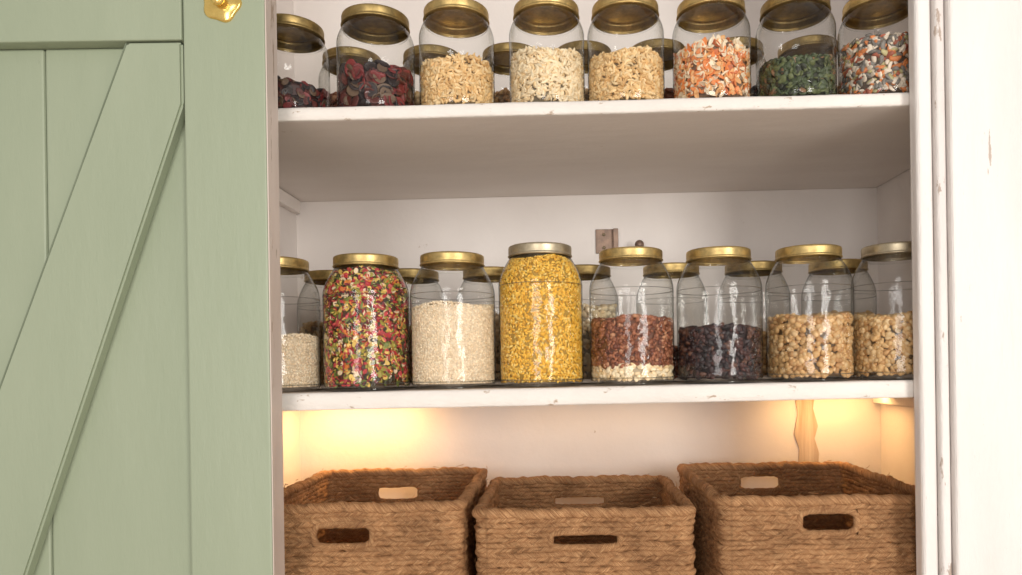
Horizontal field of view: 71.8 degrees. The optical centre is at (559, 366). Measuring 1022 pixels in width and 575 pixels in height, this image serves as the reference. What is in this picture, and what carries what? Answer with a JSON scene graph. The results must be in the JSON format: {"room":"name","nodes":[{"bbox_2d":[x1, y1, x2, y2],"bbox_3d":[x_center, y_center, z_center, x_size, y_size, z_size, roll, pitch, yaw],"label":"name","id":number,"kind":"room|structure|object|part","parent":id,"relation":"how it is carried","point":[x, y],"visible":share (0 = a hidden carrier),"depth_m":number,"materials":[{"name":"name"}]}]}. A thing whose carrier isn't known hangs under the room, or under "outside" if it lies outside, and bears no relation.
{"room":"kitchen pantry","nodes":[
{"label":"kitchen pantry","id":0,"kind":"room"},
{"bbox_2d":[276,0,300,487],"bbox_3d":[-0.529,0.158,1.177,0.020,2.100,0.455,-1,0,0],"label":"wall","id":1,"kind":"structure","parent":0,"point":[285,60],"depth_m":1.36,"materials":[{"name":"white paint"}]},
{"bbox_2d":[279,188,300,213],"bbox_3d":[-0.518,-0.315,1.185,0.014,0.025,0.410,-1,0,0],"label":"batten","id":2,"kind":"object","parent":1,"relation":"attached to","point":[286,200],"visible":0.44,"depth_m":1.33,"materials":[{"name":"white paint"}]},
{"bbox_2d":[493,87,511,102],"bbox_3d":[-0.078,-0.432,1.145,0.106,0.147,0.106,-1,0,0],"label":"food","id":3,"kind":"object","parent":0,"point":[502,96],"depth_m":1.10,"materials":[{"name":"brown food"}]},
{"bbox_2d":[583,88,589,100],"bbox_3d":[0.039,-0.435,1.145,0.106,0.147,0.106,-1,0,0],"label":"food","id":4,"kind":"object","parent":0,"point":[586,90],"depth_m":1.10,"materials":[{"name":"brown food"}]},
{"bbox_2d":[293,0,880,503],"bbox_3d":[0.061,0.149,1.415,1.199,2.100,0.020,-1,0,0],"label":"wall","id":5,"kind":"structure","parent":0,"point":[653,439],"depth_m":1.41,"materials":[{"name":"white paint"}]},
{"bbox_2d":[278,92,909,201],"bbox_3d":[0.053,-0.352,1.177,1.155,0.018,0.455,-1,0,0],"label":"shelf","id":6,"kind":"object","parent":5,"relation":"attached to","point":[839,141],"visible":0.71,"depth_m":1.10,"materials":[{"name":"white paint"}]},
{"bbox_2d":[277,13,329,107],"bbox_3d":[-0.386,-0.419,1.012,0.106,0.136,0.106,-1,0,19],"label":"glass storage jar","id":7,"kind":"object","parent":6,"relation":"on","point":[295,34],"visible":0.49,"depth_m":0.99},
{"bbox_3d":[-0.387,-0.479,1.012,0.094,0.016,0.094,-1,0,7],"label":"screw lid","id":8,"kind":"part","parent":7,"relation":"part of","materials":[{"name":"gold metal"}]},
{"bbox_2d":[318,46,380,106],"bbox_3d":[-0.336,-0.427,1.145,0.106,0.150,0.106,-1,0,-12],"label":"glass storage jar","id":9,"kind":"object","parent":6,"relation":"on","point":[360,55],"visible":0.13,"depth_m":1.11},
{"bbox_3d":[-0.337,-0.494,1.145,0.095,0.016,0.095,-1,0,0],"label":"screw lid","id":10,"kind":"part","parent":9,"relation":"part of","materials":[{"name":"gold metal"}]},
{"bbox_2d":[336,3,414,106],"bbox_3d":[-0.264,-0.427,1.012,0.109,0.146,0.109,-1,0,14],"label":"glass storage jar","id":11,"kind":"object","parent":6,"relation":"on","point":[376,83],"visible":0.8,"depth_m":0.98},
{"bbox_3d":[-0.265,-0.492,1.012,0.097,0.016,0.097,-1,0,14],"label":"screw lid","id":12,"kind":"part","parent":11,"relation":"part of","materials":[{"name":"gold metal"}]},
{"bbox_2d":[403,44,457,104],"bbox_3d":[-0.206,-0.430,1.145,0.106,0.150,0.106,-1,0,-12],"label":"glass storage jar","id":13,"kind":"object","parent":6,"relation":"on","point":[427,51],"visible":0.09,"depth_m":1.11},
{"bbox_3d":[-0.207,-0.497,1.145,0.095,0.016,0.095,-1,0,0],"label":"screw lid","id":14,"kind":"part","parent":13,"relation":"part of","materials":[{"name":"gold metal"}]},
{"bbox_2d":[419,0,494,104],"bbox_3d":[-0.148,-0.433,1.012,0.107,0.153,0.107,-1,0,-4],"label":"glass storage jar","id":15,"kind":"object","parent":6,"relation":"on","point":[464,78],"visible":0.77,"depth_m":0.98,"materials":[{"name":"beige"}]},
{"bbox_3d":[-0.149,-0.502,1.012,0.095,0.016,0.095,-1,0,-4],"label":"screw lid","id":16,"kind":"part","parent":15,"relation":"part of","materials":[{"name":"gold metal"}]},
{"bbox_2d":[482,42,531,102],"bbox_3d":[-0.078,-0.433,1.145,0.106,0.150,0.106,-1,0,-12],"label":"glass storage jar","id":17,"kind":"object","parent":6,"relation":"on","point":[498,58],"visible":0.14,"depth_m":1.11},
{"bbox_3d":[-0.079,-0.500,1.145,0.095,0.016,0.095,-1,0,0],"label":"screw lid","id":18,"kind":"part","parent":17,"relation":"part of","materials":[{"name":"gold metal"}]},
{"bbox_2d":[509,0,584,101],"bbox_3d":[-0.019,-0.437,1.012,0.108,0.154,0.108,-1,0,-5],"label":"glass storage jar","id":19,"kind":"object","parent":6,"relation":"on","point":[539,74],"visible":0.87,"depth_m":0.97,"materials":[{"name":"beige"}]},
{"bbox_3d":[-0.020,-0.506,1.012,0.096,0.016,0.096,-1,0,-5],"label":"screw lid","id":20,"kind":"part","parent":19,"relation":"part of","materials":[{"name":"gold metal"}]},
{"bbox_2d":[558,40,610,100],"bbox_3d":[0.038,-0.436,1.145,0.106,0.150,0.106,-1,0,-12],"label":"glass storage jar","id":21,"kind":"object","parent":6,"relation":"on","point":[594,47],"visible":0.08,"depth_m":1.11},
{"bbox_3d":[0.037,-0.503,1.145,0.095,0.016,0.095,-1,0,0],"label":"screw lid","id":22,"kind":"part","parent":21,"relation":"part of","materials":[{"name":"gold metal"}]},
{"bbox_2d":[587,0,664,100],"bbox_3d":[0.095,-0.439,1.012,0.110,0.153,0.110,-1,0,-22],"label":"glass storage jar","id":23,"kind":"object","parent":6,"relation":"on","point":[632,73],"visible":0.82,"depth_m":0.98,"materials":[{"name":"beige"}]},
{"bbox_3d":[0.093,-0.508,1.012,0.097,0.016,0.097,-1,0,31],"label":"screw lid","id":24,"kind":"part","parent":23,"relation":"part of","materials":[{"name":"gold metal"}]},
{"bbox_2d":[632,38,684,98],"bbox_3d":[0.159,-0.439,1.145,0.106,0.150,0.106,-1,0,12],"label":"glass storage jar","id":25,"kind":"object","parent":6,"relation":"on","point":[657,44],"visible":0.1,"depth_m":1.11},
{"bbox_3d":[0.158,-0.506,1.145,0.095,0.016,0.095,-1,0,0],"label":"screw lid","id":26,"kind":"part","parent":25,"relation":"part of","materials":[{"name":"gold metal"}]},
{"bbox_2d":[672,0,751,97],"bbox_3d":[0.217,-0.442,1.012,0.110,0.152,0.110,-1,0,41],"label":"glass storage jar","id":27,"kind":"object","parent":6,"relation":"on","point":[719,66],"visible":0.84,"depth_m":0.97,"materials":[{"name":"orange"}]},
{"bbox_3d":[0.216,-0.510,1.012,0.098,0.016,0.098,-1,0,-37],"label":"screw lid","id":28,"kind":"part","parent":27,"relation":"part of","materials":[{"name":"gold metal"}]},
{"bbox_2d":[725,36,765,96],"bbox_3d":[0.283,-0.443,1.145,0.106,0.150,0.106,-1,0,-12],"label":"glass storage jar","id":29,"kind":"object","parent":6,"relation":"on","point":[757,53],"visible":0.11,"depth_m":1.11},
{"bbox_3d":[0.282,-0.509,1.145,0.095,0.016,0.095,-1,0,0],"label":"screw lid","id":30,"kind":"part","parent":29,"relation":"part of","materials":[{"name":"gold metal"}]},
{"bbox_2d":[755,0,836,95],"bbox_3d":[0.338,-0.444,1.012,0.110,0.151,0.110,-1,0,-1],"label":"glass storage jar","id":31,"kind":"object","parent":6,"relation":"on","point":[813,74],"visible":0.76,"depth_m":0.98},
{"bbox_3d":[0.337,-0.512,1.012,0.098,0.016,0.098,-1,0,16],"label":"screw lid","id":32,"kind":"part","parent":31,"relation":"part of","materials":[{"name":"gold metal"}]},
{"bbox_2d":[778,34,839,94],"bbox_3d":[0.403,-0.446,1.145,0.106,0.150,0.106,-1,0,-12],"label":"glass storage jar","id":33,"kind":"object","parent":6,"relation":"on","point":[815,43],"visible":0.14,"depth_m":1.12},
{"bbox_3d":[0.402,-0.512,1.145,0.095,0.016,0.095,-1,0,0],"label":"screw lid","id":34,"kind":"part","parent":33,"relation":"part of","materials":[{"name":"gold metal"}]},
{"bbox_2d":[837,0,908,93],"bbox_3d":[0.458,-0.447,1.012,0.110,0.151,0.110,-1,0,-11],"label":"glass storage jar","id":35,"kind":"object","parent":6,"relation":"on","point":[878,63],"visible":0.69,"depth_m":0.98,"materials":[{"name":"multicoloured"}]},
{"bbox_3d":[0.457,-0.515,1.012,0.098,0.016,0.098,-1,0,41],"label":"screw lid","id":36,"kind":"part","parent":35,"relation":"part of","materials":[{"name":"gold metal"}]},
{"bbox_2d":[282,374,913,410],"bbox_3d":[0.059,0.038,1.177,1.155,0.025,0.455,-1,0,0],"label":"shelf","id":37,"kind":"object","parent":5,"relation":"attached to","point":[493,394],"visible":0.73,"depth_m":0.95,"materials":[{"name":"white paint"}]},
{"bbox_2d":[280,256,320,387],"bbox_3d":[-0.410,-0.059,1.018,0.121,0.190,0.121,-1,0,-39],"label":"glass storage jar","id":38,"kind":"object","parent":37,"relation":"on","point":[301,352],"visible":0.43,"depth_m":0.99,"materials":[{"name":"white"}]},
{"bbox_3d":[-0.411,-0.146,1.018,0.093,0.016,0.093,-1,0,9],"label":"screw lid","id":39,"kind":"part","parent":38,"relation":"part of","materials":[{"name":"gold metal"}]},
{"bbox_2d":[297,270,340,386],"bbox_3d":[-0.373,-0.060,1.165,0.116,0.190,0.116,-1,0,-43],"label":"glass storage jar","id":40,"kind":"object","parent":37,"relation":"on","point":[319,277],"visible":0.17,"depth_m":1.12,"materials":[{"name":"clear glass"}]},
{"bbox_3d":[-0.374,-0.147,1.165,0.094,0.016,0.094,-1,0,0],"label":"screw lid","id":41,"kind":"part","parent":40,"relation":"part of","materials":[{"name":"gold metal"}]},
{"bbox_2d":[322,253,410,388],"bbox_3d":[-0.279,-0.062,1.018,0.121,0.191,0.121,-1,0,-23],"label":"glass storage jar","id":42,"kind":"object","parent":37,"relation":"on","point":[366,308],"visible":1,"depth_m":0.97,"materials":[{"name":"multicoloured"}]},
{"bbox_3d":[-0.280,-0.150,1.018,0.093,0.016,0.093,-1,0,-35],"label":"screw lid","id":43,"kind":"part","parent":42,"relation":"part of","materials":[{"name":"gold metal"}]},
{"bbox_2d":[396,268,445,385],"bbox_3d":[-0.246,-0.063,1.165,0.116,0.190,0.116,-1,0,43],"label":"glass storage jar","id":44,"kind":"object","parent":37,"relation":"on","point":[408,274],"visible":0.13,"depth_m":1.13,"materials":[{"name":"clear glass"}]},
{"bbox_3d":[-0.247,-0.150,1.165,0.094,0.016,0.094,-1,0,0],"label":"screw lid","id":45,"kind":"part","parent":44,"relation":"part of","materials":[{"name":"gold metal"}]},
{"bbox_2d":[410,251,495,384],"bbox_3d":[-0.154,-0.065,1.018,0.121,0.191,0.121,-1,0,-39],"label":"glass storage jar","id":46,"kind":"object","parent":37,"relation":"on","point":[453,342],"visible":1,"depth_m":0.97,"materials":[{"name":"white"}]},
{"bbox_3d":[-0.156,-0.153,1.018,0.093,0.016,0.093,-1,0,44],"label":"screw lid","id":47,"kind":"part","parent":46,"relation":"part of","materials":[{"name":"gold metal"}]},
{"bbox_2d":[456,266,504,380],"bbox_3d":[-0.113,-0.066,1.165,0.116,0.190,0.116,-1,0,-43],"label":"glass storage jar","id":48,"kind":"object","parent":37,"relation":"on","point":[494,272],"visible":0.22,"depth_m":1.12,"materials":[{"name":"clear glass"}]},
{"bbox_3d":[-0.114,-0.153,1.165,0.094,0.016,0.094,-1,0,0],"label":"screw lid","id":49,"kind":"part","parent":48,"relation":"part of","materials":[{"name":"gold metal"}]},
{"bbox_2d":[498,242,583,382],"bbox_3d":[-0.028,-0.073,1.018,0.121,0.201,0.121,-1,0,-16],"label":"glass storage jar","id":50,"kind":"object","parent":37,"relation":"on","point":[540,309],"visible":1,"depth_m":0.97,"materials":[{"name":"clear glass"}]},
{"bbox_3d":[-0.029,-0.166,1.018,0.093,0.016,0.093,-1,0,37],"label":"screw lid","id":51,"kind":"part","parent":50,"relation":"part of","materials":[{"name":"metal"}]},
{"bbox_2d":[575,264,618,378],"bbox_3d":[0.039,-0.069,1.165,0.116,0.190,0.116,-1,0,-43],"label":"glass storage jar","id":52,"kind":"object","parent":37,"relation":"on","point":[586,271],"visible":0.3,"depth_m":1.12,"materials":[{"name":"clear glass"}]},
{"bbox_3d":[0.038,-0.156,1.165,0.094,0.016,0.094,-1,0,0],"label":"screw lid","id":53,"kind":"part","parent":52,"relation":"part of","materials":[{"name":"gold metal"}]},
{"bbox_2d":[589,246,674,381],"bbox_3d":[0.103,-0.071,1.018,0.121,0.192,0.121,-1,0,10],"label":"glass storage jar","id":54,"kind":"object","parent":37,"relation":"on","point":[629,347],"visible":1,"depth_m":0.97,"materials":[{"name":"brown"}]},
{"bbox_3d":[0.102,-0.159,1.018,0.093,0.016,0.093,-1,0,-23],"label":"screw lid","id":55,"kind":"part","parent":54,"relation":"part of","materials":[{"name":"gold metal"}]},
{"bbox_2d":[636,262,707,378],"bbox_3d":[0.185,-0.072,1.165,0.116,0.190,0.116,-1,0,-43],"label":"glass storage jar","id":56,"kind":"object","parent":37,"relation":"on","point":[655,271],"visible":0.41,"depth_m":1.13,"materials":[{"name":"clear glass"}]},
{"bbox_3d":[0.184,-0.159,1.165,0.094,0.016,0.094,-1,0,0],"label":"screw lid","id":57,"kind":"part","parent":56,"relation":"part of","materials":[{"name":"gold metal"}]},
{"bbox_2d":[676,246,763,379],"bbox_3d":[0.230,-0.073,1.018,0.121,0.190,0.121,-1,0,-21],"label":"glass storage jar","id":58,"kind":"object","parent":37,"relation":"on","point":[712,351],"visible":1,"depth_m":0.97,"materials":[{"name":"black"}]},
{"bbox_3d":[0.229,-0.160,1.018,0.093,0.016,0.093,-1,0,42],"label":"screw lid","id":59,"kind":"part","parent":58,"relation":"part of","materials":[{"name":"gold metal"}]},
{"bbox_2d":[718,260,790,376],"bbox_3d":[0.321,-0.075,1.165,0.116,0.190,0.116,-1,0,43],"label":"glass storage jar","id":60,"kind":"object","parent":37,"relation":"on","point":[763,267],"visible":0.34,"depth_m":1.13,"materials":[{"name":"clear glass"}]},
{"bbox_3d":[0.320,-0.162,1.165,0.094,0.016,0.094,-1,0,0],"label":"screw lid","id":61,"kind":"part","parent":60,"relation":"part of","materials":[{"name":"gold metal"}]},
{"bbox_2d":[765,244,854,378],"bbox_3d":[0.360,-0.076,1.018,0.121,0.190,0.121,-1,0,-3],"label":"glass storage jar","id":62,"kind":"object","parent":37,"relation":"on","point":[818,345],"visible":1,"depth_m":0.97,"materials":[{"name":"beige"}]},
{"bbox_3d":[0.359,-0.163,1.018,0.093,0.016,0.093,-1,0,44],"label":"screw lid","id":63,"kind":"part","parent":62,"relation":"part of","materials":[{"name":"gold metal"}]},
{"bbox_2d":[801,259,876,375],"bbox_3d":[0.461,-0.078,1.165,0.116,0.190,0.116,-1,0,-43],"label":"glass storage jar","id":64,"kind":"object","parent":37,"relation":"on","point":[832,267],"visible":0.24,"depth_m":1.14,"materials":[{"name":"clear glass"}]},
{"bbox_3d":[0.460,-0.165,1.165,0.094,0.016,0.094,-1,0,0],"label":"screw lid","id":65,"kind":"part","parent":64,"relation":"part of","materials":[{"name":"gold metal"}]},
{"bbox_2d":[851,241,912,376],"bbox_3d":[0.486,-0.079,1.018,0.121,0.191,0.121,-1,0,42],"label":"glass storage jar","id":66,"kind":"object","parent":37,"relation":"on","point":[883,345],"visible":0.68,"depth_m":0.98,"materials":[{"name":"clear glass"}]},
{"bbox_3d":[0.485,-0.167,1.018,0.093,0.016,0.093,-1,0,-5],"label":"screw lid","id":67,"kind":"part","parent":66,"relation":"part of","materials":[{"name":"metal"}]},
{"bbox_2d":[596,228,617,253],"bbox_3d":[0.093,-0.250,1.399,0.044,0.048,0.012,-1,0,0],"label":"latch plate","id":68,"kind":"object","parent":5,"relation":"attached to","point":[605,238],"visible":0.76,"depth_m":1.40,"materials":[{"name":"metal"}]},
{"bbox_2d":[635,240,643,245],"bbox_3d":[0.154,-0.238,1.384,0.018,0.018,0.042,-1,0,0],"label":"screw","id":69,"kind":"object","parent":5,"relation":"attached to","point":[638,242],"visible":0.67,"depth_m":1.36,"materials":[{"name":"metal"}]},
{"bbox_2d":[794,400,818,475],"bbox_3d":[0.491,0.140,1.403,0.050,0.195,0.003,-1,0,0],"label":"wood strip","id":70,"kind":"object","parent":5,"relation":"attached to","point":[806,425],"visible":0.71,"depth_m":1.40,"materials":[{"name":"beige wood"}]},
{"bbox_3d":[0.065,0.437,1.177,1.155,0.025,0.455,-1,0,0],"label":"shelf","id":71,"kind":"object","parent":5,"relation":"attached to","visible":0},
{"bbox_2d":[284,464,487,574],"bbox_3d":[-0.284,0.302,1.143,0.312,0.254,0.349,-1,0,0],"label":"rope basket","id":72,"kind":"object","parent":71,"relation":"on","point":[337,522],"visible":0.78,"depth_m":0.97,"materials":[{"name":"brown wicker"}]},
{"bbox_2d":[472,474,695,574],"bbox_3d":[0.036,0.305,1.120,0.320,0.238,0.306,-1,0,0],"label":"rope basket","id":73,"kind":"object","parent":71,"relation":"on","point":[528,533],"visible":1,"depth_m":0.97,"materials":[{"name":"brown wicker"}]},
{"bbox_2d":[677,460,915,574],"bbox_3d":[0.376,0.294,1.145,0.320,0.250,0.353,-1,0,0],"label":"rope basket","id":74,"kind":"object","parent":71,"relation":"on","point":[846,518],"visible":0.85,"depth_m":0.97,"materials":[{"name":"brown wicker"}]},
{"bbox_2d":[663,88,673,98],"bbox_3d":[0.159,-0.438,1.145,0.106,0.147,0.106,-1,0,0],"label":"food","id":75,"kind":"object","parent":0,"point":[669,93],"depth_m":1.10,"materials":[{"name":"brown food"}]},
{"bbox_2d":[875,17,914,484],"bbox_3d":[0.650,0.140,1.177,0.020,2.100,0.455,-1,0,0],"label":"wall","id":76,"kind":"structure","parent":0,"point":[893,196],"depth_m":1.33,"materials":[{"name":"white paint"}]},
{"bbox_2d":[873,398,913,406],"bbox_3d":[0.628,0.055,1.185,0.022,0.032,0.410,-1,0,0],"label":"batten","id":77,"kind":"object","parent":76,"relation":"attached to","point":[907,402],"visible":0.2,"depth_m":1.29,"materials":[{"name":"white paint"}]},
{"bbox_2d":[908,0,937,574],"bbox_3d":[0.487,0.153,0.938,0.022,2.080,0.023,-1,0,0],"label":"trim","id":78,"kind":"structure","parent":76,"relation":"attached to","point":[918,10],"depth_m":0.93,"materials":[{"name":"paint"}]},
{"bbox_2d":[929,0,951,574],"bbox_3d":[0.505,0.152,0.934,0.013,2.080,0.029,-1,0,0],"label":"trim","id":79,"kind":"structure","parent":76,"relation":"attached to","point":[936,6],"depth_m":0.92,"materials":[{"name":"paint"}]},
{"bbox_3d":[-1.251,-0.031,0.940,1.299,2.500,0.017,-1,0,0],"label":"wall","id":80,"kind":"structure","parent":0,"visible":0},
{"bbox_2d":[0,0,284,574],"bbox_3d":[-0.685,0.325,0.899,0.649,1.710,0.052,-1,0,0],"label":"door","id":81,"kind":"structure","parent":80,"relation":"in","point":[44,25],"depth_m":0.89,"materials":[{"name":"green paint"}]},
{"bbox_3d":[-0.750,-0.469,0.907,0.542,0.119,0.035,-1,0,0],"label":"rail","id":82,"kind":"part","parent":81,"relation":"part of","materials":[{"name":"green paint"}]},
{"bbox_2d":[0,43,184,574],"bbox_3d":[-0.719,0.316,0.900,0.501,1.448,0.018,-1,0,0],"label":"diagonal brace","id":83,"kind":"object","parent":81,"relation":"attached to","point":[47,389],"visible":1,"depth_m":0.89,"materials":[{"name":"green paint"}]},
{"bbox_2d":[0,43,128,387],"bbox_3d":[-0.757,0.152,0.902,0.432,1.119,0.016,-1,0,0],"label":"joint","id":84,"kind":"object","parent":83,"relation":"attached to","point":[126,44],"visible":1,"depth_m":0.89,"materials":[{"name":"green wood"}]},
{"bbox_3d":[-0.427,-0.460,0.880,0.017,0.017,0.014,-1,0,0],"label":"knob","id":85,"kind":"part","parent":81,"relation":"part of","materials":[{"name":"gold metal"}]},
{"bbox_3d":[-0.426,-0.460,0.888,0.048,0.049,0.004,-1,0,0],"label":"rose plate","id":86,"kind":"part","parent":81,"relation":"part of","materials":[{"name":"gold metal"}]},
{"bbox_3d":[-0.414,0.321,0.907,0.104,1.710,0.035,-1,0,0],"label":"stile","id":87,"kind":"part","parent":81,"relation":"part of","materials":[{"name":"green wood"}]},
{"bbox_3d":[-0.727,1.111,0.907,0.542,0.140,0.035,-1,0,0],"label":"rail","id":88,"kind":"object","parent":80,"relation":"attached to","visible":0},
{"bbox_2d":[0,50,53,574],"bbox_3d":[-0.745,0.316,0.916,0.178,1.450,0.014,-1,0,0],"label":"plank","id":89,"kind":"object","parent":88,"relation":"on","point":[24,234],"visible":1,"depth_m":0.91,"materials":[{"name":"green paint"}]},
{"bbox_2d":[46,49,191,574],"bbox_3d":[-0.561,0.313,0.916,0.187,1.450,0.014,-1,0,0],"label":"plank","id":90,"kind":"object","parent":88,"relation":"on","point":[123,507],"visible":0.59,"depth_m":0.91,"materials":[{"name":"green paint"}]},
{"bbox_3d":[1.205,-0.068,0.937,1.188,2.500,0.023,-1,0,0],"label":"wall","id":91,"kind":"structure","parent":0,"visible":0},
{"bbox_2d":[943,0,1021,574],"bbox_3d":[0.564,0.152,0.930,0.102,2.080,0.037,-1,0,0],"label":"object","id":92,"kind":"structure","parent":91,"relation":"attached to","point":[983,38],"depth_m":0.91,"materials":[{"name":"paint"}]}
]}

